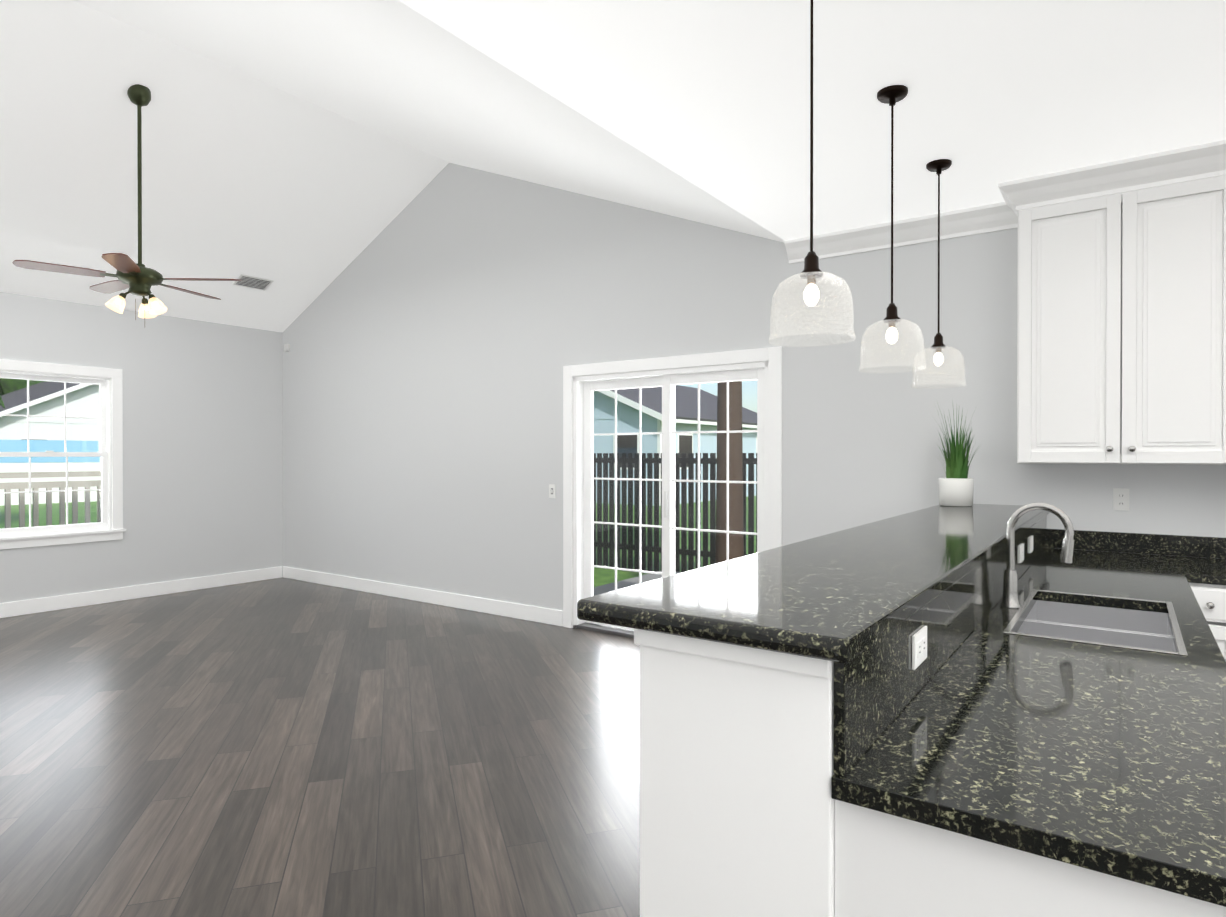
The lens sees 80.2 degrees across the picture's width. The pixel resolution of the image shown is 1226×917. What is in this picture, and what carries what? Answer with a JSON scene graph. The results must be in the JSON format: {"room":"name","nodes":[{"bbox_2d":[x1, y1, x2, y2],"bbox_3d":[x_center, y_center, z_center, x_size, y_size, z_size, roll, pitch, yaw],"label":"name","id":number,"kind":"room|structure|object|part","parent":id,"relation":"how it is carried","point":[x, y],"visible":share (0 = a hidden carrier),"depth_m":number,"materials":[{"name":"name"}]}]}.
{"room":"kitchen","nodes":[
{"label":"kitchen","id":0,"kind":"room"},
{"bbox_2d":[0,292,282,602],"bbox_3d":[-5.862,-0.028,5.774,0.160,2.850,7.070,0,0,35],"label":"wall","id":1,"kind":"structure","parent":0,"point":[202,448],"depth_m":7.50,"materials":[{"name":"grey paint"}]},
{"bbox_2d":[0,359,125,549],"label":"window","id":2,"kind":"structure","parent":1,"relation":"in","point":[109,526],"depth_m":7.02,"materials":[{"name":"white"}]},
{"bbox_3d":[-4.800,0.890,9.070,1.890,1.620,5.150,0,0,35],"label":"deck railing","id":3,"kind":"part","parent":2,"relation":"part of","materials":[{"name":"white wood"}]},
{"bbox_2d":[0,566,281,617],"bbox_3d":[-5.795,1.332,5.722,0.016,0.130,6.732,0,0,35],"label":"baseboard","id":4,"kind":"structure","parent":1,"relation":"attached to","point":[31,606],"depth_m":7.18,"materials":[{"name":"white wood"}]},
{"bbox_2d":[0,577,639,916],"bbox_3d":[-0.878,1.475,2.254,12.370,0.120,7.070,0,0,35],"label":"floor","id":5,"kind":"structure","parent":0,"point":[282,747],"depth_m":3.40,"materials":[{"name":"brown wood"}]},
{"bbox_2d":[634,629,834,916],"bbox_3d":[1.213,0.864,2.726,0.384,1.098,3.554,0,0,35],"label":"wall","id":6,"kind":"structure","parent":5,"relation":"on","point":[737,810],"depth_m":1.27,"materials":[{"name":"white paint"}]},
{"bbox_2d":[577,504,1049,662],"bbox_3d":[1.173,0.292,2.737,0.535,0.040,3.578,0,0,35],"label":"bar","id":7,"kind":"object","parent":6,"relation":"on","point":[846,595],"visible":0.9,"depth_m":1.57,"materials":[{"name":"black stone"}]},
{"bbox_2d":[935,403,981,506],"bbox_3d":[1.922,-0.035,4.089,0.253,0.599,0.244,0,0,35],"label":"potted grass plant","id":8,"kind":"object","parent":7,"relation":"on","point":[956,486],"visible":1,"depth_m":4.03,"materials":[{"name":"green plant"}]},
{"bbox_2d":[833,515,1048,775],"bbox_3d":[1.384,0.409,2.612,0.018,0.185,3.539,0,0,35],"label":"backsplash","id":9,"kind":"structure","parent":6,"relation":"attached to","point":[879,684],"depth_m":1.48,"materials":[{"name":"black stone"}]},
{"bbox_2d":[912,626,926,669],"bbox_3d":[0.662,0.406,1.569,0.007,0.070,0.116,0,0,35],"label":"outlet","id":10,"kind":"object","parent":9,"relation":"attached to","point":[919,647],"visible":1,"depth_m":1.55,"materials":[{"name":"white plastic"}]},
{"bbox_2d":[1019,543,1023,562],"bbox_3d":[1.725,0.399,3.071,0.007,0.070,0.116,0,0,35],"label":"outlet","id":11,"kind":"object","parent":9,"relation":"attached to","point":[1021,558],"visible":1,"depth_m":3.04,"materials":[{"name":"white plastic"}]},
{"bbox_2d":[1029,536,1032,552],"bbox_3d":[1.939,0.397,3.373,0.007,0.070,0.116,0,0,35],"label":"outlet","id":12,"kind":"object","parent":9,"relation":"attached to","point":[1030,544],"visible":1,"depth_m":3.34,"materials":[{"name":"white plastic"}]},
{"bbox_2d":[835,799,1225,916],"bbox_3d":[0.720,0.983,1.202,0.568,0.876,0.445,0,0,35],"label":"base cabinet","id":13,"kind":"object","parent":5,"relation":"on","point":[887,865],"depth_m":1.08,"materials":[{"name":"white wood"}]},
{"bbox_2d":[831,548,1225,906],"bbox_3d":[1.699,0.650,2.385,0.797,0.299,3.548,0,0,35],"label":"countertop","id":14,"kind":"structure","parent":13,"relation":"on","point":[1085,734],"depth_m":1.35,"materials":[{"name":"black stone"}]},
{"bbox_2d":[1000,502,1074,608],"bbox_3d":[1.422,0.324,2.442,0.215,0.357,0.108,0,0,35],"label":"kitchen faucet","id":15,"kind":"object","parent":14,"relation":"on","point":[1010,598],"visible":1,"depth_m":2.45,"materials":[{"name":"silver metal"}]},
{"bbox_2d":[1188,582,1225,660],"bbox_3d":[3.170,0.973,3.071,2.409,0.875,0.731,0,0,35],"label":"base cabinet","id":16,"kind":"object","parent":5,"relation":"on","point":[1211,599],"visible":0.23,"depth_m":3.10,"materials":[{"name":"white wood"}]},
{"bbox_2d":[0,0,1225,331],"bbox_3d":[-0.878,-2.165,2.236,12.050,1.460,6.750,0,0,35],"label":"ceiling","id":17,"kind":"structure","parent":0,"point":[302,154],"depth_m":3.69,"materials":[{"name":"white paint"}]},
{"bbox_2d":[12,84,241,319],"bbox_3d":[-3.362,-1.755,5.127,1.277,1.670,1.315,0,0,35],"label":"ceiling fan","id":18,"kind":"object","parent":17,"relation":"hanging from","point":[139,278],"visible":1,"depth_m":5.05,"materials":[{"name":"brown wood"}]},
{"bbox_2d":[232,274,273,290],"bbox_3d":[-3.677,-1.798,7.446,0.175,0.086,0.340,0,0,35],"label":"ceiling vent","id":19,"kind":"object","parent":17,"relation":"in","point":[253,282],"visible":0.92,"depth_m":7.44,"materials":[{"name":"white plastic"}]},
{"bbox_2d":[768,0,855,346],"bbox_3d":[0.582,-0.890,2.133,0.248,1.088,0.248,0,0,35],"label":"pendant light","id":20,"kind":"object","parent":17,"relation":"hanging from","point":[811,272],"visible":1,"depth_m":2.13,"materials":[{"name":"clear glass"}]},
{"bbox_2d":[859,85,925,372],"bbox_3d":[1.096,-0.893,2.860,0.248,1.088,0.248,0,0,35],"label":"pendant light","id":21,"kind":"object","parent":17,"relation":"hanging from","point":[891,95],"visible":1,"depth_m":2.85,"materials":[{"name":"clear glass"}]},
{"bbox_2d":[911,159,966,388],"bbox_3d":[1.593,-0.897,3.562,0.248,1.088,0.248,0,0,35],"label":"pendant light","id":22,"kind":"object","parent":17,"relation":"hanging from","point":[938,166],"visible":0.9,"depth_m":3.56,"materials":[{"name":"clear glass"}]},
{"bbox_2d":[282,162,1225,610],"bbox_3d":[1.117,-0.214,5.066,12.370,5.230,0.160,0,0,35],"label":"wall","id":23,"kind":"structure","parent":0,"point":[444,326],"depth_m":6.07,"materials":[{"name":"grey paint"}]},
{"bbox_2d":[284,344,289,351],"bbox_3d":[-3.757,-1.276,8.394,0.080,0.080,0.030,0,0,35],"label":"sensor","id":24,"kind":"object","parent":23,"relation":"attached to","point":[286,347],"visible":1,"depth_m":8.38,"materials":[{"name":"white plastic"}]},
{"bbox_2d":[283,566,562,625],"bbox_3d":[-0.869,1.329,6.372,7.272,0.130,0.016,0,0,35],"label":"baseboard","id":25,"kind":"structure","parent":23,"relation":"attached to","point":[519,611],"depth_m":6.95,"materials":[{"name":"white wood"}]},
{"bbox_2d":[549,484,555,497],"bbox_3d":[-0.511,0.275,6.117,0.070,0.116,0.008,0,0,35],"label":"light switch","id":26,"kind":"object","parent":23,"relation":"attached to","point":[552,490],"visible":1,"depth_m":6.11,"materials":[{"name":"white plastic"}]},
{"bbox_2d":[563,346,781,637],"bbox_3d":[0.414,0.318,5.554,1.900,2.160,0.180,0,0,35],"label":"sliding glass door","id":27,"kind":"structure","parent":23,"relation":"attached to","point":[579,388],"depth_m":5.56,"materials":[{"name":"white"}]},
{"bbox_2d":[1017,176,1220,464],"bbox_3d":[2.615,-0.706,3.686,0.967,1.468,0.351,0,0,35],"label":"upper cabinet","id":28,"kind":"object","parent":23,"relation":"attached to","point":[1121,328],"depth_m":3.56,"materials":[{"name":"white wood"}]},
{"bbox_2d":[784,140,1225,263],"bbox_3d":[2.656,-1.373,3.618,3.888,0.135,0.415,0,0,35],"label":"crown molding","id":29,"kind":"structure","parent":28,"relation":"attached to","point":[1195,162],"depth_m":3.76,"materials":[{"name":"white wood"}]},
{"bbox_2d":[1113,488,1128,510],"bbox_3d":[2.689,0.217,3.852,0.070,0.116,0.007,0,0,35],"label":"outlet","id":30,"kind":"object","parent":23,"relation":"attached to","point":[1120,499],"visible":1,"depth_m":3.85,"materials":[{"name":"white plastic"}]},
{"bbox_2d":[1049,529,1225,558],"bbox_3d":[3.037,0.404,3.597,1.530,0.185,0.022,0,0,35],"label":"backsplash","id":31,"kind":"structure","parent":23,"relation":"attached to","point":[1158,544],"depth_m":3.78,"materials":[{"name":"black stone"}]},
{"bbox_2d":[1217,175,1225,464],"bbox_3d":[3.261,-0.704,3.229,0.880,1.468,0.351,0,0,35],"label":"upper cabinet","id":32,"kind":"object","parent":23,"relation":"attached to","point":[1221,443],"depth_m":3.34,"materials":[{"name":"white wood"}]},
{"label":"outside","id":33,"kind":"structure","parent":0,"visible":0},
{"bbox_2d":[0,496,755,586],"bbox_3d":[-13.391,1.724,21.923,130.000,0.180,140.000,0,0,35],"label":"ground","id":34,"kind":"structure","parent":33,"point":[604,578],"depth_m":18.78,"materials":[{"name":"green plant"}]},
{"bbox_2d":[0,395,4,407],"bbox_3d":[-24.188,-0.751,26.513,3.144,4.724,3.142,0,0,35],"label":"tree","id":35,"kind":"object","parent":34,"relation":"on","point":[2,403],"depth_m":27.34,"materials":[{"name":"green plant"}]},
{"bbox_2d":[0,378,46,395],"bbox_3d":[-37.121,-5.167,47.847,12.156,13.337,12.198,0,0,35],"label":"tree","id":36,"kind":"object","parent":34,"relation":"on","point":[17,383],"depth_m":44.37,"materials":[{"name":"green plant"}]},
{"bbox_2d":[0,381,99,440],"bbox_3d":[-28.460,-1.400,38.698,10.762,5.896,10.815,0,0,35],"label":"house","id":37,"kind":"structure","parent":34,"relation":"on","point":[57,404],"depth_m":34.00,"materials":[{"name":"white"}]},
{"bbox_2d":[0,440,100,505],"bbox_3d":[-22.281,0.492,23.308,0.140,2.270,40.000,0,0,35],"label":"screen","id":38,"kind":"object","parent":34,"relation":"on","point":[80,463],"depth_m":26.09,"materials":[{"name":"white"}]},
{"bbox_2d":[594,571,682,595],"bbox_3d":[1.235,1.556,6.929,3.600,0.270,2.998,0,0,35],"label":"patio slab","id":39,"kind":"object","parent":34,"relation":"on","point":[619,584],"depth_m":8.24,"materials":[{"name":"grey concrete"}]},
{"bbox_2d":[594,453,756,572],"bbox_3d":[2.280,0.813,9.492,16.060,1.770,0.040,0,0,35],"label":"fence","id":40,"kind":"object","parent":34,"relation":"on","point":[683,461],"depth_m":10.65,"materials":[{"name":"black"}]},
{"bbox_2d":[594,385,756,505],"bbox_3d":[1.076,-0.912,31.272,9.210,4.996,10.762,0,0,35],"label":"house","id":41,"kind":"structure","parent":34,"relation":"on","point":[647,442],"depth_m":26.15,"materials":[{"name":"blue"}]},
{"bbox_2d":[715,381,743,563],"bbox_3d":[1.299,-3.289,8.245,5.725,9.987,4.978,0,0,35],"label":"post","id":42,"kind":"object","parent":34,"relation":"on","point":[736,464],"depth_m":7.91,"materials":[{"name":"brown wood"}]}
]}

